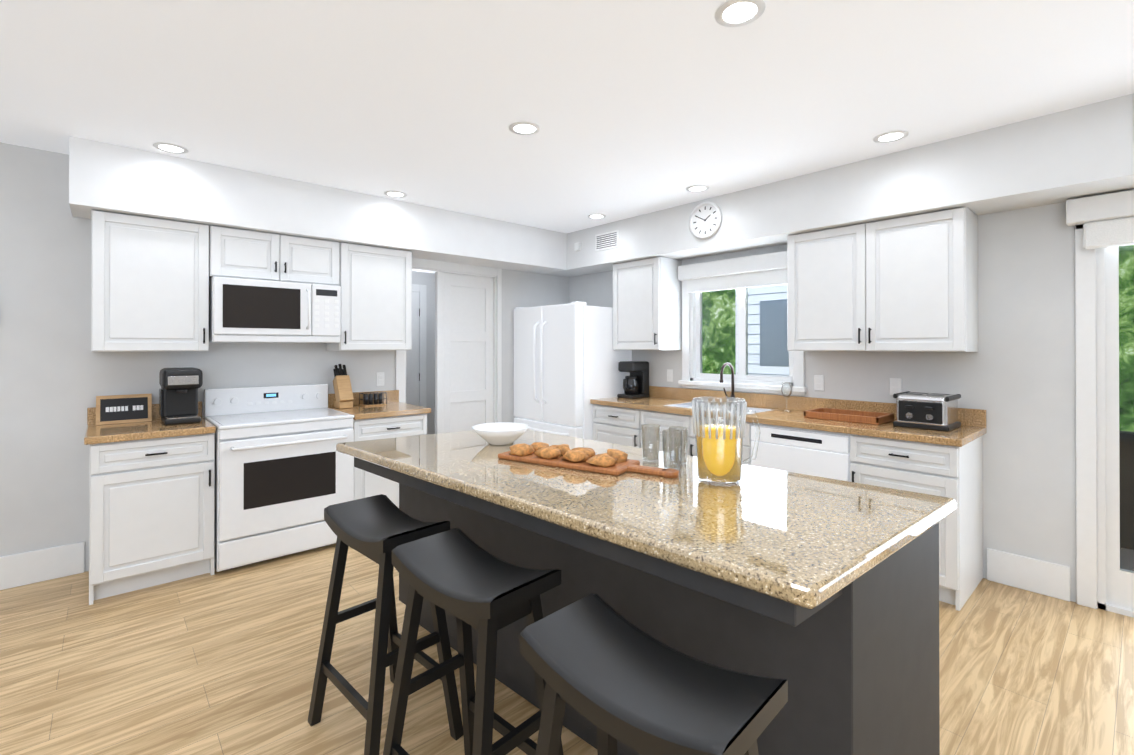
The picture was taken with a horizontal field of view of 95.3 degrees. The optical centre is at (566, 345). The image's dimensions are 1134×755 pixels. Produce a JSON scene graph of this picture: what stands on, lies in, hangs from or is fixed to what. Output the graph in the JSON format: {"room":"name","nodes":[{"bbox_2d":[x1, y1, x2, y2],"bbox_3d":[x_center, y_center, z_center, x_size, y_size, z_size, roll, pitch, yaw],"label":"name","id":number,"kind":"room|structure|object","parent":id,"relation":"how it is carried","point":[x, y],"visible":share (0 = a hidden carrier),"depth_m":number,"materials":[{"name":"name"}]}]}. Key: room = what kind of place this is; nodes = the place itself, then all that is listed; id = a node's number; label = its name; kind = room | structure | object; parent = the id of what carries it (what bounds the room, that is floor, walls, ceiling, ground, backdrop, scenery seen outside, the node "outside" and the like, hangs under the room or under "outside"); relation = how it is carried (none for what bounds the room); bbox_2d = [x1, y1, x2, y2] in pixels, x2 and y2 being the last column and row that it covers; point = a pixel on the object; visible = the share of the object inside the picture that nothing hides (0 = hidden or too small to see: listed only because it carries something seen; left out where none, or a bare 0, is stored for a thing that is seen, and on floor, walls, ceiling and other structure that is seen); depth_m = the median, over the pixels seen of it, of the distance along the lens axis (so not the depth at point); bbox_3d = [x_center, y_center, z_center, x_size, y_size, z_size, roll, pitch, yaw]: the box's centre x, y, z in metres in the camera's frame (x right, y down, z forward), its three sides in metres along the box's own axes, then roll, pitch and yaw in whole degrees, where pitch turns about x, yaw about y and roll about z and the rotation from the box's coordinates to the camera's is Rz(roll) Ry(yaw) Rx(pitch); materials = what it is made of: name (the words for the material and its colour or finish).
{"room":"kitchen","nodes":[
{"label":"kitchen","id":0,"kind":"room"},
{"bbox_2d":[0,142,568,570],"bbox_3d":[-2.779,0.120,3.510,7.400,2.580,0.140,0,0,-42],"label":"wall","id":1,"kind":"structure","parent":0,"point":[57,376],"depth_m":3.15,"materials":[{"name":"grey paint"}]},
{"bbox_2d":[0,542,84,589],"bbox_3d":[-4.241,1.310,2.094,3.340,0.190,0.017,0,0,-42],"label":"baseboard","id":2,"kind":"structure","parent":1,"relation":"attached to","point":[20,569],"depth_m":3.08,"materials":[{"name":"white wood"}]},
{"bbox_2d":[91,210,411,351],"bbox_3d":[-2.122,-0.372,3.759,1.970,0.826,0.360,0,0,-42],"label":"upper cabinet","id":3,"kind":"object","parent":1,"relation":"attached to","point":[150,277],"visible":1,"depth_m":3.34,"materials":[{"name":"white wood"}]},
{"bbox_2d":[209,276,340,342],"bbox_3d":[-2.096,-0.233,3.722,0.796,0.428,0.449,0,0,-42],"label":"microwave","id":4,"kind":"object","parent":3,"relation":"attached to","point":[241,310],"visible":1,"depth_m":3.56,"materials":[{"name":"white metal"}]},
{"bbox_2d":[376,372,383,385],"bbox_3d":[-1.609,0.294,4.450,0.070,0.116,0.008,0,0,-42],"label":"outlet","id":5,"kind":"object","parent":1,"relation":"attached to","point":[379,379],"visible":1,"depth_m":4.45,"materials":[{"name":"white plastic"}]},
{"bbox_2d":[395,258,501,433],"bbox_3d":[-1.136,0.313,4.962,1.116,2.205,0.160,0,0,-42],"label":"door frame","id":6,"kind":"structure","parent":1,"relation":"attached to","point":[422,265],"depth_m":4.83,"materials":[{"name":"white wood"}]},
{"bbox_2d":[443,273,492,432],"bbox_3d":[-0.980,0.358,5.094,0.596,2.093,0.040,0,0,-42],"label":"flat-panel door","id":7,"kind":"structure","parent":1,"relation":"in","point":[467,352],"depth_m":5.08,"materials":[{"name":"white wood"}]},
{"bbox_2d":[412,271,434,434],"bbox_3d":[-1.810,0.130,6.050,2.570,2.580,0.140,0,0,-42],"label":"wall","id":8,"kind":"structure","parent":0,"point":[424,278],"depth_m":6.11,"materials":[{"name":"grey paint"}]},
{"bbox_2d":[406,284,425,406],"bbox_3d":[-1.992,0.356,5.736,0.950,2.125,0.078,0,0,-42],"label":"hall door","id":9,"kind":"structure","parent":8,"relation":"in","point":[416,375],"depth_m":6.00,"materials":[{"name":"grey paint"}]},
{"bbox_2d":[0,544,1133,754],"bbox_3d":[-0.552,1.461,1.009,7.680,0.120,9.330,0,0,-42],"label":"floor","id":10,"kind":"structure","parent":0,"point":[221,662],"depth_m":2.22,"materials":[{"name":"brown wood"}]},
{"bbox_2d":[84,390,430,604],"bbox_3d":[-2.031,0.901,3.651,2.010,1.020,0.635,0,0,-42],"label":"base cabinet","id":11,"kind":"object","parent":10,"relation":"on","point":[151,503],"visible":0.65,"depth_m":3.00,"materials":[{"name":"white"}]},
{"bbox_2d":[96,394,151,424],"bbox_3d":[-2.821,0.406,3.292,0.270,0.175,0.068,0,0,-42],"label":"sign","id":12,"kind":"object","parent":11,"relation":"on","point":[119,409],"visible":0.98,"depth_m":3.28,"materials":[{"name":"brown wood"}]},
{"bbox_2d":[159,367,202,424],"bbox_3d":[-2.491,0.321,3.333,0.205,0.345,0.300,0,0,-42],"label":"coffee maker","id":13,"kind":"object","parent":11,"relation":"on","point":[178,397],"visible":1,"depth_m":3.28,"materials":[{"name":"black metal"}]},
{"bbox_2d":[333,364,353,408],"bbox_3d":[-1.789,0.323,4.119,0.105,0.346,0.199,0,0,-42],"label":"knife block","id":14,"kind":"object","parent":11,"relation":"on","point":[343,389],"visible":1,"depth_m":4.08,"materials":[{"name":"brown wood"}]},
{"bbox_2d":[359,392,386,406],"bbox_3d":[-1.607,0.446,4.282,0.185,0.103,0.126,0,0,-42],"label":"spice rack","id":15,"kind":"object","parent":11,"relation":"on","point":[373,399],"visible":1,"depth_m":4.26,"materials":[{"name":"black metal"}]},
{"bbox_2d":[204,384,353,571],"bbox_3d":[-2.003,0.858,3.614,0.808,1.105,0.704,0,0,-42],"label":"range","id":16,"kind":"object","parent":10,"relation":"on","point":[284,472],"visible":0.98,"depth_m":3.39,"materials":[{"name":"white metal"}]},
{"bbox_2d":[308,494,462,754],"bbox_3d":[-0.668,1.011,1.892,0.478,0.794,0.364,0,0,44],"label":"stool","id":17,"kind":"object","parent":10,"relation":"on","point":[377,529],"visible":0.85,"depth_m":1.84,"materials":[{"name":"black wood"}]},
{"bbox_2d":[383,528,563,754],"bbox_3d":[-0.273,1.010,1.494,0.478,0.794,0.364,0,0,43],"label":"stool","id":18,"kind":"object","parent":10,"relation":"on","point":[464,578],"visible":0.96,"depth_m":1.48,"materials":[{"name":"black wood"}]},
{"bbox_2d":[514,301,631,439],"bbox_3d":[0.018,0.511,5.249,0.841,1.812,0.963,0,0,-42],"label":"refrigerator","id":19,"kind":"object","parent":10,"relation":"on","point":[567,358],"visible":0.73,"depth_m":4.89,"materials":[{"name":"white metal"}]},
{"bbox_2d":[592,406,629,445],"bbox_3d":[0.667,0.977,4.742,0.606,0.875,0.636,0,0,-42],"label":"base cabinet","id":20,"kind":"object","parent":10,"relation":"on","point":[611,424],"depth_m":4.60,"materials":[{"name":"white wood"}]},
{"bbox_2d":[354,462,939,754],"bbox_3d":[0.061,0.961,2.054,1.033,0.887,2.133,0,0,-42],"label":"kitchen island","id":21,"kind":"object","parent":10,"relation":"on","point":[869,684],"depth_m":1.43,"materials":[{"name":"wood"}]},
{"bbox_2d":[336,430,956,661],"bbox_3d":[0.040,0.496,2.057,1.130,0.042,2.240,0,0,-42],"label":"island countertop","id":22,"kind":"structure","parent":21,"relation":"on","point":[771,559],"depth_m":1.47,"materials":[{"name":"beige stone"}]},
{"bbox_2d":[472,422,529,444],"bbox_3d":[-0.322,0.435,2.512,0.280,0.080,0.280,0,0,-42],"label":"bowl","id":23,"kind":"object","parent":22,"relation":"on","point":[503,433],"visible":1,"depth_m":2.45,"materials":[{"name":"white ceramic"}]},
{"bbox_2d":[498,442,678,477],"bbox_3d":[0.081,0.442,2.047,0.750,0.064,0.214,0,0,32],"label":"cutting board","id":24,"kind":"object","parent":22,"relation":"on","point":[616,462],"visible":1,"depth_m":2.00,"materials":[{"name":"brown wood"}]},
{"bbox_2d":[641,424,659,462],"bbox_3d":[0.343,0.401,2.113,0.078,0.145,0.078,0,0,-42],"label":"tumbler","id":25,"kind":"object","parent":22,"relation":"on","point":[650,442],"visible":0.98,"depth_m":2.08,"materials":[{"name":"clear glass"}]},
{"bbox_2d":[662,430,682,469],"bbox_3d":[0.402,0.401,1.971,0.078,0.145,0.078,0,0,-42],"label":"tumbler","id":26,"kind":"object","parent":22,"relation":"on","point":[672,449],"visible":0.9,"depth_m":1.94,"materials":[{"name":"clear glass"}]},
{"bbox_2d":[668,426,687,465],"bbox_3d":[0.442,0.401,2.054,0.078,0.145,0.078,0,0,-42],"label":"tumbler","id":27,"kind":"object","parent":22,"relation":"on","point":[684,445],"visible":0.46,"depth_m":2.03,"materials":[{"name":"clear glass"}]},
{"bbox_2d":[692,397,760,485],"bbox_3d":[0.557,0.330,1.798,0.241,0.285,0.184,0,0,-4],"label":"pitcher","id":28,"kind":"object","parent":22,"relation":"on","point":[719,452],"visible":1,"depth_m":1.74,"materials":[{"name":"clear glass"}]},
{"bbox_2d":[520,594,787,754],"bbox_3d":[0.154,1.008,1.031,0.478,0.794,0.364,0,0,45],"label":"stool","id":29,"kind":"object","parent":10,"relation":"on","point":[608,671],"visible":1,"depth_m":1.00,"materials":[{"name":"black wood"}]},
{"bbox_2d":[630,406,793,465],"bbox_3d":[1.150,0.975,4.202,0.606,0.875,1.058,0,0,-42],"label":"base cabinet","id":30,"kind":"object","parent":10,"relation":"on","point":[638,418],"depth_m":4.12,"materials":[{"name":"white wood"}]},
{"bbox_2d":[751,425,849,481],"bbox_3d":[1.708,0.985,3.557,0.590,0.851,0.632,0,0,-42],"label":"dishwasher","id":31,"kind":"object","parent":10,"relation":"on","point":[824,455],"visible":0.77,"depth_m":3.33,"materials":[{"name":"white plastic"}]},
{"bbox_2d":[846,434,982,610],"bbox_3d":[2.111,0.971,3.124,0.606,0.875,0.538,0,0,-42],"label":"base cabinet","id":32,"kind":"object","parent":10,"relation":"on","point":[948,464],"depth_m":2.87,"materials":[{"name":"white wood"}]},
{"bbox_2d":[590,398,985,445],"bbox_3d":[1.370,0.517,3.938,0.630,0.040,2.775,0,0,-42],"label":"countertop","id":33,"kind":"structure","parent":32,"relation":"on","point":[767,416],"depth_m":3.30,"materials":[{"name":"brown stone"}]},
{"bbox_2d":[617,361,649,398],"bbox_3d":[0.629,0.327,4.928,0.278,0.345,0.190,0,0,-42],"label":"drip coffee maker","id":34,"kind":"object","parent":33,"relation":"on","point":[636,384],"visible":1,"depth_m":4.87,"materials":[{"name":"black plastic"}]},
{"bbox_2d":[720,362,734,401],"bbox_3d":[1.299,0.319,4.245,0.212,0.356,0.103,0,0,-42],"label":"sink faucet","id":35,"kind":"object","parent":33,"relation":"on","point":[732,377],"visible":0.73,"depth_m":4.27,"materials":[{"name":"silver metal"}]},
{"bbox_2d":[781,382,791,411],"bbox_3d":[1.652,0.388,3.885,0.080,0.215,0.080,0,0,-42],"label":"wine glass","id":36,"kind":"object","parent":33,"relation":"on","point":[790,386],"visible":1,"depth_m":3.87,"materials":[{"name":"clear glass"}]},
{"bbox_2d":[804,408,893,424],"bbox_3d":[1.883,0.471,3.461,0.300,0.045,0.460,0,0,-42],"label":"wood tray","id":37,"kind":"object","parent":33,"relation":"on","point":[867,417],"visible":1,"depth_m":3.42,"materials":[{"name":"brown wood"}]},
{"bbox_2d":[893,391,960,431],"bbox_3d":[2.174,0.394,3.123,0.324,0.198,0.280,0,0,-42],"label":"toaster","id":38,"kind":"object","parent":33,"relation":"on","point":[930,411],"visible":1,"depth_m":3.03,"materials":[{"name":"silver metal"}]},
{"bbox_2d":[0,0,1133,232],"bbox_3d":[-0.552,-1.239,1.019,7.680,0.120,9.330,0,0,-42],"label":"ceiling","id":39,"kind":"structure","parent":0,"point":[630,108],"depth_m":2.33,"materials":[{"name":"white paint"}]},
{"bbox_2d":[152,142,187,153],"bbox_3d":[-2.352,-1.168,3.065,0.170,0.006,0.170,0,0,-42],"label":"recessed light","id":40,"kind":"object","parent":39,"relation":"in","point":[170,148],"visible":1,"depth_m":3.06,"materials":[{"name":"white plastic"}]},
{"bbox_2d":[69,136,566,273],"bbox_3d":[-1.525,-0.976,4.271,3.720,0.379,0.399,0,0,-42],"label":"soffit","id":41,"kind":"structure","parent":39,"relation":"attached to","point":[108,177],"depth_m":3.62,"materials":[{"name":"paint"}]},
{"bbox_2d":[384,191,406,196],"bbox_3d":[-1.322,-1.165,3.984,0.170,0.006,0.170,0,0,-42],"label":"recessed light","id":42,"kind":"object","parent":39,"relation":"in","point":[395,193],"visible":1,"depth_m":3.98,"materials":[{"name":"white plastic"}]},
{"bbox_2d":[509,121,539,134],"bbox_3d":[-0.228,-1.169,2.789,0.170,0.006,0.170,0,0,-42],"label":"recessed light","id":43,"kind":"object","parent":39,"relation":"in","point":[524,128],"visible":1,"depth_m":2.78,"materials":[{"name":"white plastic"}]},
{"bbox_2d":[587,214,605,218],"bbox_3d":[0.268,-1.162,4.665,0.170,0.006,0.170,0,0,-42],"label":"recessed light","id":44,"kind":"object","parent":39,"relation":"in","point":[596,216],"visible":1,"depth_m":4.67,"materials":[{"name":"white plastic"}]},
{"bbox_2d":[686,185,708,191],"bbox_3d":[0.972,-1.165,3.846,0.170,0.006,0.170,0,0,-42],"label":"recessed light","id":45,"kind":"object","parent":39,"relation":"in","point":[697,188],"visible":1,"depth_m":3.84,"materials":[{"name":"white plastic"}]},
{"bbox_2d":[715,0,765,27],"bbox_3d":[0.609,-1.173,1.820,0.170,0.006,0.170,0,0,-42],"label":"recessed light","id":46,"kind":"object","parent":39,"relation":"in","point":[734,13],"visible":1,"depth_m":1.82,"materials":[{"name":"white plastic"}]},
{"bbox_2d":[544,93,1133,276],"bbox_3d":[2.475,-0.982,2.882,0.399,0.379,7.798,0,0,-42],"label":"soffit","id":47,"kind":"structure","parent":39,"relation":"attached to","point":[1087,150],"depth_m":3.05,"materials":[{"name":"grey paint"}]},
{"bbox_2d":[574,242,580,250],"bbox_3d":[0.107,-0.993,5.212,0.030,0.080,0.070,0,0,-42],"label":"sensor","id":48,"kind":"object","parent":47,"relation":"attached to","point":[577,246],"visible":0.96,"depth_m":5.19,"materials":[{"name":"white plastic"}]},
{"bbox_2d":[595,230,617,250],"bbox_3d":[0.377,-0.995,4.923,0.013,0.160,0.300,0,0,-42],"label":"air vent","id":49,"kind":"object","parent":47,"relation":"attached to","point":[606,240],"visible":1,"depth_m":4.92,"materials":[{"name":"grey metal"}]},
{"bbox_2d":[689,202,721,238],"bbox_3d":[1.096,-0.993,4.104,0.030,0.290,0.290,0,0,-42],"label":"wall clock","id":50,"kind":"object","parent":47,"relation":"attached to","point":[705,220],"visible":1,"depth_m":4.10,"materials":[{"name":"white plastic"}]},
{"bbox_2d":[873,130,908,142],"bbox_3d":[1.818,-1.169,2.899,0.170,0.006,0.170,0,0,-42],"label":"recessed light","id":51,"kind":"object","parent":39,"relation":"in","point":[891,136],"visible":1,"depth_m":2.89,"materials":[{"name":"white plastic"}]},
{"bbox_2d":[735,284,788,376],"bbox_3d":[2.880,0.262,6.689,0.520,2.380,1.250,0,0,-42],"label":"neighbor house","id":52,"kind":"structure","parent":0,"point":[762,323],"depth_m":6.64,"materials":[{"name":"white"}]},
{"bbox_2d":[569,202,1076,602],"bbox_3d":[2.214,0.120,3.576,0.140,2.580,9.190,0,0,-42],"label":"wall","id":53,"kind":"structure","parent":0,"point":[1014,376],"depth_m":3.02,"materials":[{"name":"grey paint"}]},
{"bbox_2d":[667,369,672,381],"bbox_3d":[0.968,0.285,4.856,0.008,0.116,0.070,0,0,-42],"label":"outlet","id":54,"kind":"object","parent":53,"relation":"attached to","point":[669,375],"visible":1,"depth_m":4.85,"materials":[{"name":"white plastic"}]},
{"bbox_2d":[678,251,806,395],"bbox_3d":[1.454,-0.168,4.353,0.215,1.107,1.150,0,0,-42],"label":"kitchen window","id":55,"kind":"structure","parent":53,"relation":"in","point":[741,275],"depth_m":4.36,"materials":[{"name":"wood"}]},
{"bbox_2d":[647,386,985,425],"bbox_3d":[1.597,0.446,4.141,0.022,0.107,2.775,0,0,-42],"label":"backsplash","id":56,"kind":"structure","parent":53,"relation":"attached to","point":[967,417],"depth_m":3.95,"materials":[{"name":"brown stone"}]},
{"bbox_2d":[814,375,823,390],"bbox_3d":[1.874,0.281,3.841,0.008,0.116,0.070,0,0,-42],"label":"outlet","id":57,"kind":"object","parent":53,"relation":"attached to","point":[818,382],"visible":1,"depth_m":3.84,"materials":[{"name":"white plastic"}]},
{"bbox_2d":[890,378,901,394],"bbox_3d":[2.207,0.280,3.468,0.008,0.116,0.070,0,0,-42],"label":"outlet","id":58,"kind":"object","parent":53,"relation":"attached to","point":[895,385],"visible":0.98,"depth_m":3.46,"materials":[{"name":"white plastic"}]},
{"bbox_2d":[987,548,1069,601],"bbox_3d":[2.645,1.313,2.970,0.017,0.190,0.360,0,0,-42],"label":"baseboard","id":59,"kind":"structure","parent":53,"relation":"attached to","point":[1047,578],"depth_m":2.95,"materials":[{"name":"white wood"}]},
{"bbox_2d":[1066,190,1133,617],"bbox_3d":[3.452,0.310,2.094,0.240,2.190,2.040,0,0,-42],"label":"sliding door","id":60,"kind":"structure","parent":53,"relation":"in","point":[1104,226],"depth_m":2.75,"materials":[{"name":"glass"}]},
{"label":"outside","id":61,"kind":"structure","parent":0,"visible":0},
{"bbox_2d":[702,245,1133,431],"bbox_3d":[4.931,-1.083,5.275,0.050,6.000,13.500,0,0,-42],"label":"trees","id":62,"kind":"object","parent":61,"point":[709,332],"depth_m":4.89,"materials":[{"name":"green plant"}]},
{"bbox_2d":[1120,547,1133,570],"bbox_3d":[3.139,1.586,4.939,3.059,0.260,11.600,0,0,-42],"label":"deck","id":63,"kind":"object","parent":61,"point":[1124,558],"depth_m":3.49,"materials":[{"name":"grey wood"}]},
{"bbox_2d":[1119,431,1133,549],"bbox_3d":[4.920,1.030,2.643,0.140,0.825,5.800,0,0,-42],"label":"fence","id":64,"kind":"object","parent":63,"relation":"on","point":[1126,486],"depth_m":3.67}
]}

